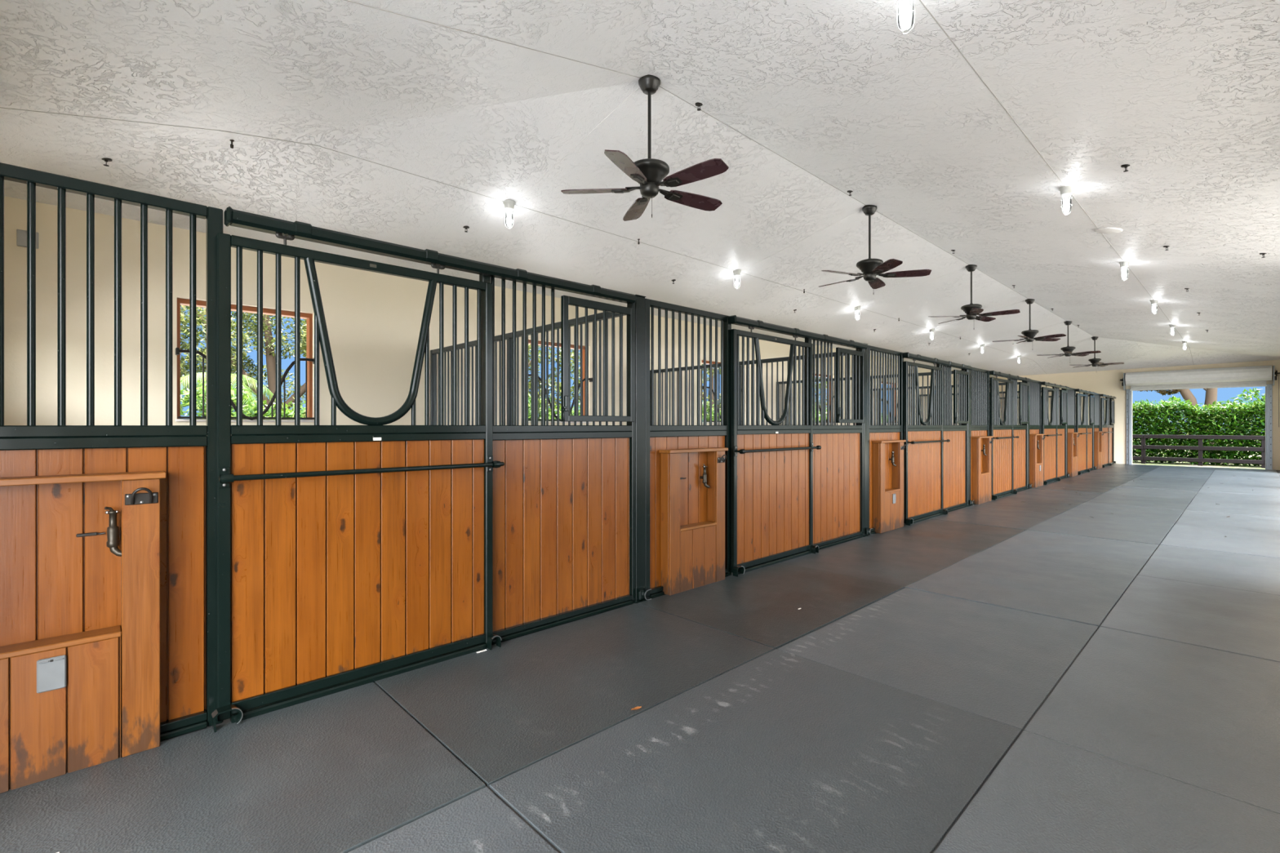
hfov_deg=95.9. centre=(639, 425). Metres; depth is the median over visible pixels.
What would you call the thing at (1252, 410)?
hedge
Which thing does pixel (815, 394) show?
guard
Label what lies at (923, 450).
door
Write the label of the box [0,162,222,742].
grille panel
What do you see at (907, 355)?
door track
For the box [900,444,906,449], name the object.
hook
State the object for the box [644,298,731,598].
grille panel
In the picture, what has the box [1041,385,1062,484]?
door
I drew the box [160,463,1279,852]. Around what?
floor
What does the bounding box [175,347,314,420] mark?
guard
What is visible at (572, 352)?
leafy tree
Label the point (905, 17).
lamp
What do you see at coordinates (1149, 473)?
rubber mat
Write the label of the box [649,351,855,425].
wall
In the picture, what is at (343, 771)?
rubber mat
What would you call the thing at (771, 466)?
door
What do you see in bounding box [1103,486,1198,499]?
rubber mat
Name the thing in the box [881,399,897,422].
guard
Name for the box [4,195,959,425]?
wall
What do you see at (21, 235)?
junction cover
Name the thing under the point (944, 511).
guide
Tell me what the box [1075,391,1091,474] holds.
door
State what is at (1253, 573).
rubber mat
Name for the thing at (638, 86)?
trim
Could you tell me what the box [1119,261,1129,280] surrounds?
lamp
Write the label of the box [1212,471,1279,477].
rubber mat
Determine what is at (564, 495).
panel
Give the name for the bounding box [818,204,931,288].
ceiling fan
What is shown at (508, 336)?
grille
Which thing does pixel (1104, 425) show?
door
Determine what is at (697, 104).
sprinkler head
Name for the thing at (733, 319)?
door track
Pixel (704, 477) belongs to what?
water tap
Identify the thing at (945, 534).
rubber mat
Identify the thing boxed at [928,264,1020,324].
ceiling fan
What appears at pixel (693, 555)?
box
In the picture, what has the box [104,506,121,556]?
water tap
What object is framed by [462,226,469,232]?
sprinkler head
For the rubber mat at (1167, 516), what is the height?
0.011 m
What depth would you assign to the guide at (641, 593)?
4.23 m
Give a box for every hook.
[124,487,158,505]
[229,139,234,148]
[717,454,726,462]
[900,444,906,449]
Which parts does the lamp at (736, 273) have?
bulb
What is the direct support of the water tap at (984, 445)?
attached to the box at (981, 482)
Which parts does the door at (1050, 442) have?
plank panel, rail, grille rail, frame rail, rail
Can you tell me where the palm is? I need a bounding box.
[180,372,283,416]
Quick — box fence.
[1132,434,1265,468]
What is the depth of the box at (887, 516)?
7.03 m
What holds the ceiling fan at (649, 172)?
hanging from the ceiling
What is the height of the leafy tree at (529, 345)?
6.193 m
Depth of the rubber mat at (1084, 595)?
4.66 m
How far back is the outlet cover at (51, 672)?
2.11 m
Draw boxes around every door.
[216,232,504,723]
[730,326,821,574]
[903,359,950,524]
[990,375,1018,498]
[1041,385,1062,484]
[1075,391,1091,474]
[1100,396,1112,466]
[1120,364,1279,469]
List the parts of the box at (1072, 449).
panel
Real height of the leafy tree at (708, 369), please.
6.153 m
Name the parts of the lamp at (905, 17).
bulb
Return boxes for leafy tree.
[180,305,306,415]
[528,344,573,412]
[528,347,709,421]
[702,364,720,410]
[720,377,826,411]
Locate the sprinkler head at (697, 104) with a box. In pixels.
[695,102,702,111]
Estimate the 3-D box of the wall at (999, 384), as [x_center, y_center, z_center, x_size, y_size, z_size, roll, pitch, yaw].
[6.685,0.208,13.175,0.060,2.198,3.498,0,0,-44]
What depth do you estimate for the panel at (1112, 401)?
19.12 m
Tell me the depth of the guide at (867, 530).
6.75 m
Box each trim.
[518,86,1091,352]
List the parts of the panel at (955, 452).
plank panel, grille rail, frame rail, rail, feed door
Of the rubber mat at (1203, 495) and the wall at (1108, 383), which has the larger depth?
the wall at (1108, 383)
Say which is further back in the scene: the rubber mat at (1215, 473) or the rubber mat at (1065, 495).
the rubber mat at (1215, 473)
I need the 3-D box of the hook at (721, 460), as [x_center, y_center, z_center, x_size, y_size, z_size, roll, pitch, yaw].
[0.691,0.279,4.794,0.100,0.069,0.043,0,0,-44]
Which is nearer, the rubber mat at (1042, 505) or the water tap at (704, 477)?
the water tap at (704, 477)
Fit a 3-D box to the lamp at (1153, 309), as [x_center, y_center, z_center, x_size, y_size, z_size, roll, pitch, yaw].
[9.260,-2.128,10.396,0.119,0.268,0.119,0,0,-44]
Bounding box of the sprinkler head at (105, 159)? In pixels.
[101,157,111,166]
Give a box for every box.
[0,471,166,793]
[659,447,728,595]
[871,440,906,533]
[971,435,992,504]
[1029,434,1044,487]
[1067,432,1079,476]
[1094,431,1102,469]
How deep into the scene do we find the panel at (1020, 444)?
11.46 m
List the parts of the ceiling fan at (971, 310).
blade, blade, blade, blade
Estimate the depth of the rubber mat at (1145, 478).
13.74 m
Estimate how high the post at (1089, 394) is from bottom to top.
2.268 m
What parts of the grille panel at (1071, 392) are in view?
plank panel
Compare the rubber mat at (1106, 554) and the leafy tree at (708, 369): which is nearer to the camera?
the rubber mat at (1106, 554)
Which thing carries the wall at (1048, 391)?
on the floor
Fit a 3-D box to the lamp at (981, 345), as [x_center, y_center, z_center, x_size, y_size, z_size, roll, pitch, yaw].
[9.326,-2.074,15.733,0.119,0.268,0.119,0,0,-44]
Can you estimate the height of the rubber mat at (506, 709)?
0.013 m
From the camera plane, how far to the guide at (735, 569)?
4.96 m
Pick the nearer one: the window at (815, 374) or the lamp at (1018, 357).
the window at (815, 374)
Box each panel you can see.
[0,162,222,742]
[479,274,635,644]
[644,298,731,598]
[804,338,864,550]
[867,345,903,533]
[936,364,968,512]
[969,367,990,505]
[1007,378,1029,492]
[1029,379,1041,488]
[1052,386,1067,479]
[1067,387,1075,477]
[1083,392,1094,471]
[1093,393,1100,466]
[1105,397,1114,464]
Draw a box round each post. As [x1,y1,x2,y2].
[626,294,646,603]
[855,342,868,537]
[961,368,970,506]
[1022,377,1029,488]
[1061,388,1067,477]
[1088,394,1094,470]
[1109,398,1114,463]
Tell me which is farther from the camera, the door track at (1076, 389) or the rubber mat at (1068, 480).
the door track at (1076, 389)
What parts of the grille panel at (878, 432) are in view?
rail, plank panel, rail, grille rail, frame rail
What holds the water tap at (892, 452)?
attached to the box at (887, 516)
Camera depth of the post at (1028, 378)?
11.85 m
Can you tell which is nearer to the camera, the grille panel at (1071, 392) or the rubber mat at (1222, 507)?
the rubber mat at (1222, 507)
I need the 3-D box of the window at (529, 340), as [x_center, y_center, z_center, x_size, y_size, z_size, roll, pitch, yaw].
[-1.208,-0.599,8.210,1.138,1.134,0.225,0,0,-44]
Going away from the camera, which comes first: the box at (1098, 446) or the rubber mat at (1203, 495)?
the rubber mat at (1203, 495)
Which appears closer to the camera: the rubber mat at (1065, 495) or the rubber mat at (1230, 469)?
the rubber mat at (1065, 495)
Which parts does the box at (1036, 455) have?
panel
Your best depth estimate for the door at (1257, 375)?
17.59 m
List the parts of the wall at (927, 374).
wall post, rail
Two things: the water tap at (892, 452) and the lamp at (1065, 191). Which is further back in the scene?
the water tap at (892, 452)
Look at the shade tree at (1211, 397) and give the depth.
25.95 m
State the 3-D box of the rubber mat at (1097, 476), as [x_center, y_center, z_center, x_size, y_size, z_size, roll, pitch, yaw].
[11.729,1.304,14.565,1.834,0.011,1.169,0,0,-44]
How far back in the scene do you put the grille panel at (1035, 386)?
12.26 m
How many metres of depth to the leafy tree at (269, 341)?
12.85 m
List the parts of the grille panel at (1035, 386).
plank panel, frame rail, rail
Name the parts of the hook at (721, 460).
plate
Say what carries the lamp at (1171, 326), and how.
attached to the ceiling
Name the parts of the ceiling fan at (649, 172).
blade, blade, blade, pull chain, blade, blade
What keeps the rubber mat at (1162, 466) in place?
on the floor
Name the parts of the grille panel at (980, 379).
plank panel, grille rail, frame rail, rail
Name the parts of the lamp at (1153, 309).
bulb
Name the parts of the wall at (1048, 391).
rail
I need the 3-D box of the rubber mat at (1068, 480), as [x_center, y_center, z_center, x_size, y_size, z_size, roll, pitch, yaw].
[10.394,1.304,13.296,1.834,0.010,1.169,0,0,-44]
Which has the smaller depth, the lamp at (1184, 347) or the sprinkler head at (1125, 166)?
the sprinkler head at (1125, 166)
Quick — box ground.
[1132,439,1265,469]
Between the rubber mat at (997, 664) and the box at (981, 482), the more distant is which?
the box at (981, 482)
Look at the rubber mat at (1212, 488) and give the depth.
11.49 m
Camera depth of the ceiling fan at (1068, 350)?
14.35 m
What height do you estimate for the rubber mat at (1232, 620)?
0.012 m
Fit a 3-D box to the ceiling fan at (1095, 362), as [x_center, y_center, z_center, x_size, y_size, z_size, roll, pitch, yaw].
[13.307,-2.068,16.881,1.287,1.064,1.224,0,0,25]
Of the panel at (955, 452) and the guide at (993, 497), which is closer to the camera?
the panel at (955, 452)
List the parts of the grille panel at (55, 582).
plank panel, rail, grille rail, frame rail, rail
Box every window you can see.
[175,297,314,422]
[528,339,591,422]
[702,360,720,423]
[815,373,834,423]
[881,382,897,423]
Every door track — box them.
[224,206,635,303]
[728,315,867,349]
[902,351,972,369]
[989,370,1031,382]
[1040,381,1069,389]
[1075,388,1096,395]
[1100,394,1115,399]
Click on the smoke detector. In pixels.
(1107, 229)
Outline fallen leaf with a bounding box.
[631,706,641,710]
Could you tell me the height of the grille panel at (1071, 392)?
2.255 m
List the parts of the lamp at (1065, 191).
bulb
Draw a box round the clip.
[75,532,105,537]
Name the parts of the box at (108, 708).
panel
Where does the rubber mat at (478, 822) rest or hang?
on the floor
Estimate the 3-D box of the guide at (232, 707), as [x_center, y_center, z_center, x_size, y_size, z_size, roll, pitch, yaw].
[-1.775,1.262,2.483,0.104,0.094,0.053,0,0,-44]
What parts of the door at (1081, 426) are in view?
plank panel, rail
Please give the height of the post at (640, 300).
2.268 m
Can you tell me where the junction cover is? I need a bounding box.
[16,229,38,248]
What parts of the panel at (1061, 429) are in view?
plank panel, rail, feed door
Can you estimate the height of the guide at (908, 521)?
0.094 m
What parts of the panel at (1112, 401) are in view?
plank panel, feed door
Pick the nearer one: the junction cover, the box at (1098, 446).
the junction cover
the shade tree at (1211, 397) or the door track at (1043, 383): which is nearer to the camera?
the door track at (1043, 383)
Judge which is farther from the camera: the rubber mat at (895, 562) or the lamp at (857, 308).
the lamp at (857, 308)
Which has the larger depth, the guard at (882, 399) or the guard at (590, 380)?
the guard at (882, 399)
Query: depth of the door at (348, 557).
2.82 m
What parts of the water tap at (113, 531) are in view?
handle, spout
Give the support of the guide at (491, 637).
on the rubber mat at (506, 709)
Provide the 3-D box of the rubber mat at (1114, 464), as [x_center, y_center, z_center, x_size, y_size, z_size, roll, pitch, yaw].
[15.714,1.303,18.352,1.777,0.012,1.169,0,0,-44]
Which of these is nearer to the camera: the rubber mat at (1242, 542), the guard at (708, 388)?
the rubber mat at (1242, 542)
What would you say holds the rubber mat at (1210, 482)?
on the floor
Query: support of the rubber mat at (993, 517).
on the floor
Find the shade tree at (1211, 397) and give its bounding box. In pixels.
[1137,387,1217,456]
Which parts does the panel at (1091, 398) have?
plank panel, feed door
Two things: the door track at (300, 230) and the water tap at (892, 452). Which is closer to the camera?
the door track at (300, 230)
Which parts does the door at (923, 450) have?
plank panel, rail, rail, grille rail, frame rail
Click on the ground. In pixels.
(1151, 463)
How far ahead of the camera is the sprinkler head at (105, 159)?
4.23 m
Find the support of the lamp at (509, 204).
attached to the ceiling
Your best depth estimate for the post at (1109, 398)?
19.39 m
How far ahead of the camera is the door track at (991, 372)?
10.65 m
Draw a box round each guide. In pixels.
[211,704,243,732]
[486,634,501,649]
[637,587,651,599]
[732,565,744,577]
[811,545,818,553]
[865,528,872,534]
[906,518,913,525]
[942,509,947,515]
[991,494,997,500]
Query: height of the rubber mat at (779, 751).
0.011 m
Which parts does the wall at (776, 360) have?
wall post, post, rail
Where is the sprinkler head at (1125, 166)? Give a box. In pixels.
[1120,164,1129,172]
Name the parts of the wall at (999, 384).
post, rail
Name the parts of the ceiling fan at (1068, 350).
blade, blade, blade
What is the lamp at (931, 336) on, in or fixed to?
attached to the ceiling
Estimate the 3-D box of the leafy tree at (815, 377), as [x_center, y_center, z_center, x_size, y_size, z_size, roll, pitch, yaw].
[7.139,-1.708,27.122,7.263,6.382,4.436,0,0,-36]
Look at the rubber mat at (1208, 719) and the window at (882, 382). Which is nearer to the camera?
the rubber mat at (1208, 719)
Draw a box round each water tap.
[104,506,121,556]
[699,464,710,488]
[888,450,896,466]
[981,444,986,455]
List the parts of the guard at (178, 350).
rail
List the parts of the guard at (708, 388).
curved rail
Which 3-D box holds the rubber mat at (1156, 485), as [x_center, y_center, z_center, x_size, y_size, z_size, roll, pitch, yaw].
[11.223,1.302,12.424,1.834,0.013,1.221,0,0,-44]
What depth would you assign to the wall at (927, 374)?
10.95 m
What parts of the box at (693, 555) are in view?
panel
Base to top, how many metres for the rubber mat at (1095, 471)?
0.011 m
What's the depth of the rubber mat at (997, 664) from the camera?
3.33 m
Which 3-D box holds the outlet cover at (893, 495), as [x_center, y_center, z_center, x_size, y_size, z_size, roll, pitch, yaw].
[3.150,0.911,7.153,0.076,0.120,0.016,0,0,-44]
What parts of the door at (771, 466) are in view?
plank panel, rail, grille rail, frame rail, rail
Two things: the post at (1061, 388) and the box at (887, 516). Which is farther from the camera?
the post at (1061, 388)
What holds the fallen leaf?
on the rubber mat at (506, 709)
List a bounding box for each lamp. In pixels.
[502,199,515,228]
[733,269,741,288]
[854,306,860,320]
[896,0,915,34]
[928,328,934,340]
[980,343,984,354]
[1017,355,1021,364]
[1058,186,1073,215]
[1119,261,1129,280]
[1150,300,1158,314]
[1168,324,1175,336]
[1182,341,1186,350]
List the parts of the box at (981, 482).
panel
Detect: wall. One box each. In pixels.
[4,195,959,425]
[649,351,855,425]
[777,370,959,425]
[873,382,1021,425]
[919,389,1061,425]
[960,395,1088,425]
[993,360,1279,470]
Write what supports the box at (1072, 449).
on the rubber mat at (1097, 476)
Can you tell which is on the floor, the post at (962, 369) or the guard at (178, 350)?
the post at (962, 369)
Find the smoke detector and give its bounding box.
[1094,226,1122,233]
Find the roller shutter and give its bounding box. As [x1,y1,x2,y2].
[1124,364,1271,386]
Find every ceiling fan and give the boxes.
[560,74,728,221]
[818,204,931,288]
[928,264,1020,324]
[992,298,1066,344]
[1037,320,1101,358]
[1070,336,1124,367]
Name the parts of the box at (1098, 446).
panel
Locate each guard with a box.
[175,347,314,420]
[528,373,592,421]
[702,386,720,422]
[815,394,834,422]
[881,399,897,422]
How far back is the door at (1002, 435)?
10.44 m
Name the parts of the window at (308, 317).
sill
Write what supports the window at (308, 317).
in the wall at (373, 320)
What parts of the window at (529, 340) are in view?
sill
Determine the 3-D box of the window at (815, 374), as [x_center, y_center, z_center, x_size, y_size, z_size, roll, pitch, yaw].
[4.096,-0.599,13.251,1.138,1.134,0.225,0,0,-44]
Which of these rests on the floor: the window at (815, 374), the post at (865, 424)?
the post at (865, 424)
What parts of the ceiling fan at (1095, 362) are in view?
blade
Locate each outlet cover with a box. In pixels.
[36,654,66,693]
[892,493,895,503]
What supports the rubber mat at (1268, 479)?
on the floor
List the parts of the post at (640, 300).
foot plate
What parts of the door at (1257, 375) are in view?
guide rail, guide rail, hand chain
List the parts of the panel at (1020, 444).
plank panel, grille rail, frame rail, rail, feed door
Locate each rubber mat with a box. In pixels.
[0,682,485,852]
[347,786,557,852]
[374,603,773,786]
[489,648,1021,852]
[637,562,903,649]
[777,587,1097,730]
[782,536,977,588]
[868,519,1026,552]
[906,552,1136,626]
[928,506,1058,530]
[934,730,1279,852]
[971,496,1084,514]
[980,529,1158,575]
[1006,488,1102,502]
[1024,626,1279,813]
[1027,514,1173,545]
[1030,482,1117,493]
[1053,477,1128,486]
[1060,502,1184,524]
[1069,473,1139,480]
[1084,469,1148,475]
[1084,493,1192,510]
[1098,466,1155,471]
[1100,575,1279,662]
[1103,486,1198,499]
[1109,463,1161,468]
[1118,480,1203,491]
[1130,475,1207,484]
[1137,544,1279,595]
[1141,471,1210,479]
[1150,468,1213,474]
[1156,465,1215,471]
[1160,524,1279,558]
[1174,510,1279,533]
[1185,499,1279,517]
[1193,491,1279,505]
[1199,484,1279,496]
[1204,479,1279,488]
[1208,474,1279,482]
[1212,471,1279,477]
[1213,467,1277,473]
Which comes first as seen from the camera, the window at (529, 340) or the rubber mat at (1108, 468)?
the window at (529, 340)
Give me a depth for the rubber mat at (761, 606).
4.23 m
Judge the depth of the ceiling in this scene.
4.54 m
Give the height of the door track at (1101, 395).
0.070 m
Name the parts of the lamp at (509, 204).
bulb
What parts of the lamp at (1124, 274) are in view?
bulb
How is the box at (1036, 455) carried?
on the rubber mat at (1102, 489)
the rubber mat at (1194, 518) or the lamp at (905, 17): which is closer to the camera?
the lamp at (905, 17)
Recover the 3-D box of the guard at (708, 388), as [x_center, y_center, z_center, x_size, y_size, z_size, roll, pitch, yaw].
[1.533,-0.371,10.637,1.142,0.650,0.084,0,0,-44]
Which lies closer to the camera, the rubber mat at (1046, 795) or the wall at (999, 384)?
the rubber mat at (1046, 795)
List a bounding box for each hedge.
[180,379,882,422]
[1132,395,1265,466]
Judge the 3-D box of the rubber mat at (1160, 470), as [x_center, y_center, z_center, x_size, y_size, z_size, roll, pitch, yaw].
[15.228,1.304,16.231,1.831,0.009,1.218,0,0,-44]
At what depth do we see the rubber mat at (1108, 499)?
9.79 m
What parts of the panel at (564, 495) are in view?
plank panel, rail, grille rail, frame rail, feed door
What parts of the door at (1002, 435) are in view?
plank panel, rail, grille rail, frame rail, rail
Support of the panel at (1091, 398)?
on the floor
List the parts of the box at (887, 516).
panel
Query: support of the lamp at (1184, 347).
attached to the ceiling
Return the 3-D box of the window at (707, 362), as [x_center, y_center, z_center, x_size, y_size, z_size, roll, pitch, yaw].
[1.444,-0.599,10.731,1.138,1.134,0.225,0,0,-44]
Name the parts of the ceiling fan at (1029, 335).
blade, blade, blade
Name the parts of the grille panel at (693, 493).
plank panel, rail, grille rail, frame rail, rail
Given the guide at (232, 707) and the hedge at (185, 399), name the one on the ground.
the hedge at (185, 399)
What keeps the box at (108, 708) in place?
on the rubber mat at (343, 771)
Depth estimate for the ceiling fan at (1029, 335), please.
11.84 m
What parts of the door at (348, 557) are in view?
plank panel, rail, grille rail, frame rail, rail, name plate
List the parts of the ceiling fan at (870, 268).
blade, blade, blade, blade, blade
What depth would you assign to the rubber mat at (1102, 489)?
11.94 m
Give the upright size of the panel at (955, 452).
2.255 m
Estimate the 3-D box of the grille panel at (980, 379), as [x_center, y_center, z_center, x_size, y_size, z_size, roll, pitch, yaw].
[5.710,0.180,9.724,1.043,2.255,0.062,0,0,-44]
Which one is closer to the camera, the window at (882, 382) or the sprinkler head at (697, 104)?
the sprinkler head at (697, 104)
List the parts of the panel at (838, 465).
plank panel, grille rail, frame rail, rail, feed door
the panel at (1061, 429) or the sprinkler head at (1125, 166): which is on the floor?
the panel at (1061, 429)
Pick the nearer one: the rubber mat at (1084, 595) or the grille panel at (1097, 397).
the rubber mat at (1084, 595)
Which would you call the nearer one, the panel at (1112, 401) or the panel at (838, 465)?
the panel at (838, 465)
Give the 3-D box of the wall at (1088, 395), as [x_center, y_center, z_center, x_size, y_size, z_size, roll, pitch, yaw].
[11.988,0.208,18.215,0.060,2.198,3.498,0,0,-44]
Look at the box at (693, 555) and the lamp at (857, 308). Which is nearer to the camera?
the box at (693, 555)
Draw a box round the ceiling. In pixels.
[0,0,1279,377]
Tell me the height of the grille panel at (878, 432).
2.255 m
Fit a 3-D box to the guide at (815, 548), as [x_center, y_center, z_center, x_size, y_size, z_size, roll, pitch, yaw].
[1.778,1.264,5.858,0.068,0.083,0.050,0,0,-44]
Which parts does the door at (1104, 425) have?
plank panel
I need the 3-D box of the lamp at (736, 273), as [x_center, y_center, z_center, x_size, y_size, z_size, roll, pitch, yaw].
[1.372,-2.064,8.172,0.119,0.268,0.119,0,0,-44]
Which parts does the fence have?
rail, rail, rail, post, post, rail, rail, rail, post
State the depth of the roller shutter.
17.65 m
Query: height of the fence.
1.106 m
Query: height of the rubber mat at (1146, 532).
0.013 m

